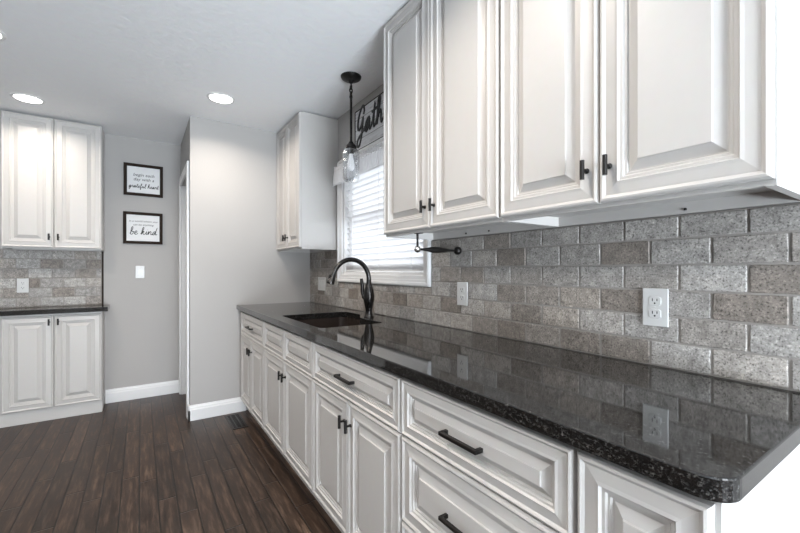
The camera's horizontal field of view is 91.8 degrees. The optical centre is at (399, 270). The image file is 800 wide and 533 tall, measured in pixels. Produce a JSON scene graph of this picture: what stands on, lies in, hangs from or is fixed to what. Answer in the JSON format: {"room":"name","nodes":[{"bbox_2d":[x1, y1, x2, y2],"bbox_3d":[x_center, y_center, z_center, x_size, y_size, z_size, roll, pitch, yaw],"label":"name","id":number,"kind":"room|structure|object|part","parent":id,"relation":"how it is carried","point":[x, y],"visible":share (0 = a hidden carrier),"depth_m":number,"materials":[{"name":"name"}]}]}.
{"room":"kitchen","nodes":[
{"label":"kitchen","id":0,"kind":"room"},
{"bbox_2d":[0,134,180,391],"bbox_3d":[-3.459,-0.016,3.086,5.010,2.455,0.120,0,0,-34],"label":"wall","id":1,"kind":"structure","parent":0,"point":[142,318],"depth_m":3.68,"materials":[{"name":"grey paint"}]},
{"bbox_2d":[0,249,103,308],"bbox_3d":[-2.975,0.070,3.329,0.686,0.482,0.013,0,0,-34],"label":"tile backsplash","id":2,"kind":"structure","parent":1,"relation":"attached to","point":[56,277],"depth_m":3.32,"materials":[{"name":"tile"}]},
{"bbox_2d":[17,278,28,292],"bbox_3d":[-3.129,0.127,3.217,0.072,0.117,0.008,0,0,-34],"label":"wall outlet","id":3,"kind":"object","parent":2,"relation":"attached to","point":[22,284],"visible":1,"depth_m":3.22,"materials":[{"name":"white plastic"}]},
{"bbox_3d":[-2.695,0.070,3.516,0.012,0.482,0.013,0,0,-34],"label":"edge trim","id":4,"kind":"part","parent":2,"relation":"part of","materials":[{"name":"grey metal"}]},
{"bbox_2d":[0,110,104,250],"bbox_3d":[-2.865,-0.702,3.234,0.621,1.060,0.293,0,0,-34],"label":"upper cabinet","id":5,"kind":"object","parent":1,"relation":"attached to","point":[52,171],"visible":1,"depth_m":3.13,"materials":[{"name":"paint"}]},
{"bbox_3d":[-2.932,-0.704,3.056,0.306,1.045,0.020,0,0,-34],"label":"door","id":6,"kind":"part","parent":5,"relation":"part of","materials":[{"name":"paint"}]},
{"bbox_3d":[-2.675,-0.704,3.228,0.306,1.045,0.020,0,0,-34],"label":"door","id":7,"kind":"part","parent":5,"relation":"part of","materials":[{"name":"paint"}]},
{"bbox_2d":[135,266,143,277],"bbox_3d":[-2.462,0.017,3.672,0.070,0.117,0.010,0,0,-34],"label":"light switch","id":8,"kind":"object","parent":1,"relation":"attached to","point":[139,270],"visible":1,"depth_m":3.67,"materials":[{"name":"white plastic"}]},
{"bbox_2d":[105,380,178,403],"bbox_3d":[-2.436,1.150,3.688,0.581,0.122,0.014,0,0,-34],"label":"baseboard","id":9,"kind":"structure","parent":1,"relation":"attached to","point":[169,387],"depth_m":3.67,"materials":[{"name":"white wood"}]},
{"bbox_2d":[123,211,162,244],"bbox_3d":[-2.437,-0.400,3.682,0.313,0.298,0.023,0,0,-34],"label":"framed sign","id":10,"kind":"object","parent":1,"relation":"attached to","point":[138,227],"visible":1,"depth_m":3.68,"materials":[{"name":"white paper"}]},
{"bbox_3d":[-2.440,-0.400,3.687,0.263,0.248,0.008,0,0,-34],"label":"panel","id":11,"kind":"part","parent":10,"relation":"part of","materials":[{"name":"white paper"}]},
{"bbox_2d":[124,162,162,197],"bbox_3d":[-2.434,-0.854,3.684,0.312,0.298,0.023,0,0,-34],"label":"framed sign","id":12,"kind":"object","parent":1,"relation":"attached to","point":[139,179],"visible":1,"depth_m":3.68,"materials":[{"name":"white paper"}]},
{"bbox_3d":[-2.437,-0.854,3.689,0.262,0.248,0.008,0,0,-34],"label":"panel","id":13,"kind":"part","parent":12,"relation":"part of","materials":[{"name":"white paper"}]},
{"bbox_2d":[0,393,341,532],"bbox_3d":[-1.286,1.242,-0.181,5.400,0.060,8.127,0,0,-34],"label":"floor","id":14,"kind":"structure","parent":0,"point":[140,465],"depth_m":2.27,"materials":[{"name":"brown wood"}]},
{"bbox_2d":[0,311,104,427],"bbox_3d":[-2.990,0.780,3.151,0.922,0.862,0.293,0,0,-34],"label":"base cabinet","id":15,"kind":"object","parent":14,"relation":"on","point":[52,366],"visible":1,"depth_m":3.13,"materials":[{"name":"paint"}]},
{"bbox_3d":[-2.932,0.736,3.056,0.306,0.740,0.020,0,0,-34],"label":"door","id":16,"kind":"part","parent":15,"relation":"part of","materials":[{"name":"paint"}]},
{"bbox_2d":[0,304,109,315],"bbox_3d":[-3.003,0.330,3.143,1.033,0.038,0.292,0,0,-34],"label":"countertop","id":17,"kind":"structure","parent":15,"relation":"on","point":[83,308],"depth_m":3.16,"materials":[{"name":"black stone"}]},
{"bbox_3d":[-2.675,0.736,3.228,0.306,0.740,0.020,0,0,-34],"label":"door","id":18,"kind":"part","parent":15,"relation":"part of","materials":[{"name":"paint"}]},
{"bbox_2d":[225,413,247,429],"bbox_3d":[-1.311,1.209,3.108,0.112,0.005,0.330,0,0,-34],"label":"floor vent","id":19,"kind":"object","parent":14,"relation":"in","point":[236,421],"visible":1,"depth_m":3.10,"materials":[{"name":"black metal"}]},
{"bbox_2d":[227,414,244,428],"bbox_3d":[-1.311,1.209,3.108,0.084,0.004,0.302,0,0,-34],"label":"grille","id":20,"kind":"object","parent":19,"relation":"attached to","point":[236,421],"depth_m":3.10,"materials":[{"name":"black metal"}]},
{"bbox_2d":[241,311,274,444],"bbox_3d":[-0.901,0.773,3.159,0.671,0.876,0.812,0,0,-34],"label":"base cabinet","id":21,"kind":"object","parent":14,"relation":"on","point":[252,328],"visible":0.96,"depth_m":2.91,"materials":[{"name":"paint"}]},
{"bbox_3d":[-1.230,0.808,3.112,0.020,0.552,0.356,0,0,-34],"label":"door","id":22,"kind":"part","parent":21,"relation":"part of","materials":[{"name":"paint"}]},
{"bbox_3d":[-1.128,0.439,2.960,0.020,0.178,0.724,0,0,-34],"label":"drawer","id":23,"kind":"part","parent":21,"relation":"part of","materials":[{"name":"paint"}]},
{"bbox_3d":[-1.028,0.808,2.810,0.020,0.552,0.364,0,0,-34],"label":"door","id":24,"kind":"part","parent":21,"relation":"part of","materials":[{"name":"paint"}]},
{"bbox_2d":[264,321,326,512],"bbox_3d":[-0.423,0.773,2.442,0.671,0.876,0.908,0,0,-34],"label":"base cabinet","id":25,"kind":"object","parent":14,"relation":"on","point":[288,355],"visible":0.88,"depth_m":2.17,"materials":[{"name":"paint"}]},
{"bbox_3d":[-0.798,0.808,2.465,0.020,0.552,0.448,0,0,-34],"label":"door","id":26,"kind":"part","parent":25,"relation":"part of","materials":[{"name":"paint"}]},
{"bbox_3d":[-0.798,0.439,2.465,0.020,0.178,0.448,0,0,-34],"label":"drawer","id":27,"kind":"part","parent":25,"relation":"part of","materials":[{"name":"paint"}]},
{"bbox_3d":[-0.547,0.808,2.089,0.020,0.552,0.450,0,0,-34],"label":"door","id":28,"kind":"part","parent":25,"relation":"part of","materials":[{"name":"paint"}]},
{"bbox_3d":[-0.547,0.439,2.089,0.020,0.178,0.450,0,0,-34],"label":"drawer","id":29,"kind":"part","parent":25,"relation":"part of","materials":[{"name":"paint"}]},
{"bbox_2d":[236,302,799,502],"bbox_3d":[-0.195,0.316,2.110,0.662,0.036,3.344,0,0,-34],"label":"countertop","id":30,"kind":"structure","parent":25,"relation":"on","point":[711,438],"depth_m":0.93,"materials":[{"name":"black stone"}]},
{"bbox_2d":[296,317,364,327],"bbox_3d":[-0.400,0.432,2.399,0.507,0.195,0.719,0,0,-34],"label":"sink","id":31,"kind":"object","parent":30,"relation":"in","point":[333,321],"visible":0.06,"depth_m":2.72,"materials":[{"name":"metal"}]},
{"bbox_2d":[326,257,373,317],"bbox_3d":[-0.311,0.108,2.400,0.320,0.377,0.108,0,0,-34],"label":"kitchen faucet","id":32,"kind":"object","parent":30,"relation":"on","point":[367,294],"visible":1,"depth_m":2.43,"materials":[{"name":"brown metal"}]},
{"bbox_3d":[-0.296,-0.004,2.387,0.268,0.152,0.028,0,0,-34],"label":"spout","id":33,"kind":"part","parent":32,"relation":"part of","materials":[{"name":"brown metal"}]},
{"bbox_3d":[-0.233,0.121,2.483,0.058,0.138,0.037,0,0,34],"label":"lever","id":34,"kind":"part","parent":32,"relation":"part of","materials":[{"name":"brown metal"}]},
{"bbox_2d":[313,342,403,532],"bbox_3d":[0.043,0.773,1.744,0.671,0.876,0.768,0,0,-34],"label":"base cabinet","id":35,"kind":"object","parent":14,"relation":"on","point":[357,436],"visible":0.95,"depth_m":1.52,"materials":[{"name":"paint"}]},
{"bbox_3d":[-0.312,0.808,1.736,0.020,0.552,0.380,0,0,-34],"label":"door","id":36,"kind":"part","parent":35,"relation":"part of","materials":[{"name":"paint"}]},
{"bbox_3d":[-0.242,0.622,1.594,0.030,0.052,0.015,0,0,-34],"label":"handle","id":37,"kind":"part","parent":35,"relation":"part of","materials":[{"name":"black metal"}]},
{"bbox_3d":[-0.227,0.442,1.573,0.030,0.011,0.141,0,0,-34],"label":"handle","id":38,"kind":"part","parent":35,"relation":"part of","materials":[{"name":"black metal"}]},
{"bbox_3d":[-0.209,0.622,1.545,0.030,0.052,0.015,0,0,-34],"label":"handle","id":39,"kind":"part","parent":35,"relation":"part of","materials":[{"name":"black metal"}]},
{"bbox_3d":[-0.206,0.439,1.577,0.020,0.178,0.761,0,0,-34],"label":"drawer","id":40,"kind":"part","parent":35,"relation":"part of","materials":[{"name":"paint"}]},
{"bbox_3d":[-0.100,0.808,1.419,0.020,0.552,0.378,0,0,-34],"label":"door","id":41,"kind":"part","parent":35,"relation":"part of","materials":[{"name":"paint"}]},
{"bbox_2d":[401,378,579,532],"bbox_3d":[0.425,0.773,1.172,0.670,0.876,0.602,0,0,-34],"label":"base cabinet","id":42,"kind":"object","parent":14,"relation":"on","point":[467,468],"visible":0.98,"depth_m":0.97,"materials":[{"name":"paint"}]},
{"bbox_3d":[0.176,0.947,1.006,0.020,0.276,0.596,0,0,-34],"label":"drawer","id":43,"kind":"part","parent":42,"relation":"part of","materials":[{"name":"paint"}]},
{"bbox_3d":[0.154,0.671,1.001,0.030,0.011,0.141,0,0,-34],"label":"handle","id":44,"kind":"part","parent":42,"relation":"part of","materials":[{"name":"black metal"}]},
{"bbox_3d":[0.154,0.442,1.001,0.030,0.011,0.141,0,0,-34],"label":"handle","id":45,"kind":"part","parent":42,"relation":"part of","materials":[{"name":"black metal"}]},
{"bbox_3d":[0.176,0.668,1.006,0.020,0.272,0.596,0,0,-34],"label":"drawer","id":46,"kind":"part","parent":42,"relation":"part of","materials":[{"name":"paint"}]},
{"bbox_2d":[578,445,799,532],"bbox_3d":[0.665,0.773,0.834,0.645,0.876,0.222,0,0,-34],"label":"base cabinet","id":47,"kind":"object","parent":14,"relation":"on","point":[612,497],"visible":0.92,"depth_m":0.68,"materials":[{"name":"paint"}]},
{"bbox_3d":[0.405,0.717,0.663,0.020,0.735,0.212,0,0,-34],"label":"door","id":48,"kind":"part","parent":47,"relation":"part of","materials":[{"name":"paint"}]},
{"bbox_2d":[181,121,188,185],"bbox_3d":[-1.923,-0.016,3.570,0.110,2.455,0.780,0,0,-34],"label":"wall","id":49,"kind":"structure","parent":0,"point":[185,142],"depth_m":3.50,"materials":[{"name":"grey paint"}]},
{"bbox_2d":[179,160,188,418],"bbox_3d":[-1.910,0.158,3.534,0.128,2.107,0.830,0,0,-34],"label":"door","id":50,"kind":"structure","parent":49,"relation":"in","point":[183,190],"depth_m":3.78,"materials":[{"name":"white wood"}]},
{"bbox_2d":[0,0,409,144],"bbox_3d":[-1.286,-1.284,-0.181,5.400,0.080,8.127,0,0,-34],"label":"ceiling","id":51,"kind":"structure","parent":0,"point":[138,69],"depth_m":2.30,"materials":[{"name":"white paint"}]},
{"bbox_2d":[0,31,6,40],"bbox_3d":[-2.167,-1.240,2.004,0.190,0.006,0.190,0,0,-34],"label":"recessed light","id":52,"kind":"object","parent":51,"relation":"in","point":[3,36],"visible":1,"depth_m":2.06,"materials":[{"name":"white plastic"}]},
{"bbox_2d":[9,93,45,104],"bbox_3d":[-2.693,-1.240,2.807,0.190,0.006,0.190,0,0,-34],"label":"recessed light","id":53,"kind":"object","parent":51,"relation":"in","point":[26,98],"visible":1,"depth_m":2.80,"materials":[{"name":"white plastic"}]},
{"bbox_2d":[13,94,41,102],"bbox_3d":[-2.693,-1.242,2.807,0.152,0.003,0.152,0,0,-34],"label":"diffuser","id":54,"kind":"object","parent":53,"relation":"attached to","point":[26,98],"depth_m":2.80,"materials":[{"name":"white plastic"}]},
{"bbox_2d":[206,92,234,103],"bbox_3d":[-1.294,-1.240,2.804,0.190,0.006,0.190,0,0,-34],"label":"recessed light","id":55,"kind":"object","parent":51,"relation":"in","point":[221,98],"visible":1,"depth_m":2.80,"materials":[{"name":"white plastic"}]},
{"bbox_2d":[209,94,231,102],"bbox_3d":[-1.294,-1.242,2.804,0.152,0.003,0.152,0,0,-34],"label":"diffuser","id":56,"kind":"object","parent":55,"relation":"attached to","point":[217,98],"depth_m":2.80,"materials":[{"name":"white plastic"}]},
{"bbox_2d":[341,71,360,182],"bbox_3d":[-0.314,-0.904,2.489,0.132,0.677,0.132,0,0,-34],"label":"pendant lamp","id":57,"kind":"object","parent":51,"relation":"hanging from","point":[350,77],"visible":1,"depth_m":2.48,"materials":[{"name":"black metal"}]},
{"bbox_3d":[-0.314,-1.004,2.489,0.022,0.391,0.022,0,0,11],"label":"rod","id":58,"kind":"part","parent":57,"relation":"part of","materials":[{"name":"black metal"}]},
{"bbox_3d":[-0.314,-0.671,2.489,0.108,0.211,0.108,0,0,-34],"label":"lamp shade","id":59,"kind":"part","parent":57,"relation":"part of","materials":[{"name":"clear glass"}]},
{"bbox_3d":[-0.314,-0.692,2.489,0.048,0.108,0.048,0,0,-34],"label":"bulb","id":60,"kind":"part","parent":57,"relation":"part of","materials":[{"name":"white"}]},
{"bbox_2d":[189,116,309,409],"bbox_3d":[-1.300,-0.016,3.450,1.013,2.455,0.110,0,0,-34],"label":"wall","id":61,"kind":"structure","parent":0,"point":[234,259],"depth_m":3.28,"materials":[{"name":"grey paint"}]},
{"bbox_2d":[188,404,189,421],"bbox_3d":[-1.704,1.150,3.131,0.014,0.122,0.056,0,0,-34],"label":"baseboard","id":62,"kind":"structure","parent":61,"relation":"attached to","point":[188,404],"depth_m":3.11,"materials":[{"name":"white wood"}]},
{"bbox_2d":[188,397,245,420],"bbox_3d":[-1.516,1.150,3.231,0.438,0.122,0.014,0,0,-34],"label":"baseboard","id":63,"kind":"structure","parent":61,"relation":"attached to","point":[233,405],"depth_m":3.22,"materials":[{"name":"white wood"}]},
{"bbox_2d":[313,83,799,274],"bbox_3d":[0.837,-0.016,1.296,0.150,2.455,7.827,0,0,-34],"label":"wall","id":64,"kind":"structure","parent":0,"point":[344,120],"depth_m":3.00,"materials":[{"name":"grey paint"}]},
{"bbox_2d":[276,111,337,252],"bbox_3d":[-0.824,-0.699,3.330,0.353,1.065,0.614,0,0,-34],"label":"upper cabinet","id":65,"kind":"object","parent":64,"relation":"attached to","point":[307,146],"visible":0.98,"depth_m":3.11,"materials":[{"name":"paint"}]},
{"bbox_3d":[-1.028,-0.703,3.383,0.020,1.047,0.296,0,0,-34],"label":"door","id":66,"kind":"part","parent":65,"relation":"part of","materials":[{"name":"paint"}]},
{"bbox_3d":[-0.858,-0.703,3.128,0.020,1.047,0.310,0,0,-34],"label":"door","id":67,"kind":"part","parent":65,"relation":"part of","materials":[{"name":"paint"}]},
{"bbox_2d":[355,91,383,151],"bbox_3d":[-0.139,-1.028,2.597,0.027,0.309,0.679,0,0,-34],"label":"word sign","id":68,"kind":"object","parent":64,"relation":"attached to","point":[369,119],"visible":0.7,"depth_m":2.69,"materials":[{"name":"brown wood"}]},
{"bbox_2d":[337,136,431,286],"bbox_3d":[-0.104,-0.391,2.679,0.178,0.965,1.198,0,0,-34],"label":"window","id":69,"kind":"structure","parent":64,"relation":"in","point":[423,279],"depth_m":2.78,"materials":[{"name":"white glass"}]},
{"bbox_2d":[333,141,383,185],"bbox_3d":[-0.193,-0.748,2.631,0.055,0.159,1.176,0,0,-34],"label":"window valance","id":70,"kind":"object","parent":69,"relation":"attached to","point":[373,158],"visible":0.58,"depth_m":2.71,"materials":[{"name":"white fabric"}]},
{"bbox_2d":[346,165,422,271],"bbox_3d":[-0.125,-0.392,2.665,0.054,0.802,1.024,0,0,-34],"label":"window blind","id":71,"kind":"object","parent":69,"relation":"attached to","point":[368,242],"visible":0.52,"depth_m":2.75,"materials":[{"name":"white plastic"}]},
{"bbox_3d":[-0.365,-0.379,2.978,0.002,0.760,0.002,0,0,-34],"label":"cord","id":72,"kind":"part","parent":71,"relation":"part of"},
{"bbox_3d":[-0.147,-0.379,2.650,0.002,0.760,0.002,0,0,-34],"label":"cord","id":73,"kind":"part","parent":71,"relation":"part of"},
{"bbox_3d":[-0.124,0.002,2.665,0.050,0.014,1.024,0,0,-34],"label":"rail","id":74,"kind":"part","parent":71,"relation":"part of","materials":[{"name":"white plastic"}]},
{"bbox_3d":[-0.079,-0.200,2.695,0.030,0.418,1.030,0,0,-34],"label":"sash","id":75,"kind":"part","parent":69,"relation":"part of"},
{"bbox_2d":[384,0,554,239],"bbox_3d":[0.249,-0.699,1.722,0.353,1.065,0.761,0,0,-34],"label":"upper cabinet","id":76,"kind":"object","parent":64,"relation":"attached to","point":[442,58],"visible":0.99,"depth_m":1.60,"materials":[{"name":"paint"}]},
{"bbox_3d":[0.027,-0.703,1.802,0.020,1.047,0.376,0,0,-34],"label":"door","id":77,"kind":"part","parent":76,"relation":"part of","materials":[{"name":"paint"}]},
{"bbox_3d":[0.096,-0.272,1.660,0.030,0.052,0.015,0,0,-34],"label":"handle","id":78,"kind":"part","parent":76,"relation":"part of","materials":[{"name":"black metal"}]},
{"bbox_3d":[0.130,-0.272,1.609,0.030,0.052,0.015,0,0,-34],"label":"handle","id":79,"kind":"part","parent":76,"relation":"part of","materials":[{"name":"black metal"}]},
{"bbox_2d":[414,233,461,254],"bbox_3d":[0.184,-0.121,1.825,0.277,0.094,0.046,0,0,-35],"label":"paper towel holder","id":80,"kind":"object","parent":76,"relation":"attached to","point":[457,250],"visible":1,"depth_m":1.80,"materials":[{"name":"black metal"}]},
{"bbox_3d":[0.085,-0.132,1.753,0.018,0.073,0.042,0,0,-34],"label":"post","id":81,"kind":"part","parent":80,"relation":"part of","materials":[{"name":"black metal"}]},
{"bbox_3d":[0.282,-0.096,1.895,0.037,0.042,0.042,0,0,-34],"label":"knob","id":82,"kind":"part","parent":80,"relation":"part of","materials":[{"name":"black metal"}]},
{"bbox_3d":[0.237,-0.703,1.486,0.020,1.047,0.378,0,0,-34],"label":"door","id":83,"kind":"part","parent":76,"relation":"part of","materials":[{"name":"paint"}]},
{"bbox_2d":[310,203,799,391],"bbox_3d":[0.075,0.067,2.292,0.010,0.461,3.340,0,0,-34],"label":"tile backsplash","id":84,"kind":"structure","parent":64,"relation":"attached to","point":[731,277],"depth_m":1.26,"materials":[{"name":"tile"}]},
{"bbox_2d":[318,277,325,290],"bbox_3d":[-0.694,0.119,3.426,0.010,0.117,0.163,0,0,-34],"label":"light switch","id":85,"kind":"object","parent":84,"relation":"attached to","point":[321,280],"visible":1,"depth_m":3.40,"materials":[{"name":"white plastic"}]},
{"bbox_2d":[457,282,467,305],"bbox_3d":[0.309,0.117,1.925,0.008,0.117,0.072,0,0,-34],"label":"wall outlet","id":86,"kind":"object","parent":84,"relation":"attached to","point":[462,287],"visible":1,"depth_m":1.92,"materials":[{"name":"white plastic"}]},
{"bbox_2d":[643,288,668,326],"bbox_3d":[0.791,0.115,1.202,0.008,0.117,0.072,0,0,-34],"label":"wall outlet","id":87,"kind":"object","parent":84,"relation":"attached to","point":[655,300],"visible":1,"depth_m":1.20,"materials":[{"name":"white plastic"}]},
{"bbox_2d":[649,296,660,305],"bbox_3d":[0.789,0.095,1.201,0.003,0.028,0.034,0,0,-34],"label":"receptacle","id":88,"kind":"object","parent":87,"relation":"attached to","point":[653,300],"depth_m":1.20,"materials":[{"name":"white plastic"}]},
{"bbox_2d":[649,309,660,317],"bbox_3d":[0.789,0.134,1.201,0.003,0.028,0.034,0,0,-34],"label":"receptacle","id":89,"kind":"object","parent":87,"relation":"attached to","point":[653,313],"depth_m":1.20,"materials":[{"name":"white plastic"}]},
{"bbox_2d":[501,0,799,226],"bbox_3d":[0.653,-0.699,1.117,0.353,1.065,0.690,0,0,-34],"label":"upper cabinet","id":90,"kind":"object","parent":64,"relation":"attached to","point":[612,110],"visible":1,"depth_m":0.97,"materials":[{"name":"paint"}]},
{"bbox_3d":[0.440,-0.703,1.182,0.020,1.047,0.340,0,0,-34],"label":"door","id":91,"kind":"part","parent":90,"relation":"part of","materials":[{"name":"paint"}]},
{"bbox_3d":[0.500,-0.272,1.055,0.030,0.052,0.015,0,0,-34],"label":"handle","id":92,"kind":"part","parent":90,"relation":"part of","materials":[{"name":"black metal"}]},
{"bbox_3d":[0.534,-0.272,1.003,0.030,0.052,0.015,0,0,-34],"label":"handle","id":93,"kind":"part","parent":90,"relation":"part of","materials":[{"name":"black metal"}]},
{"bbox_3d":[0.631,-0.703,0.896,0.020,1.047,0.342,0,0,-34],"label":"door","id":94,"kind":"part","parent":90,"relation":"part of","materials":[{"name":"paint"}]}
]}

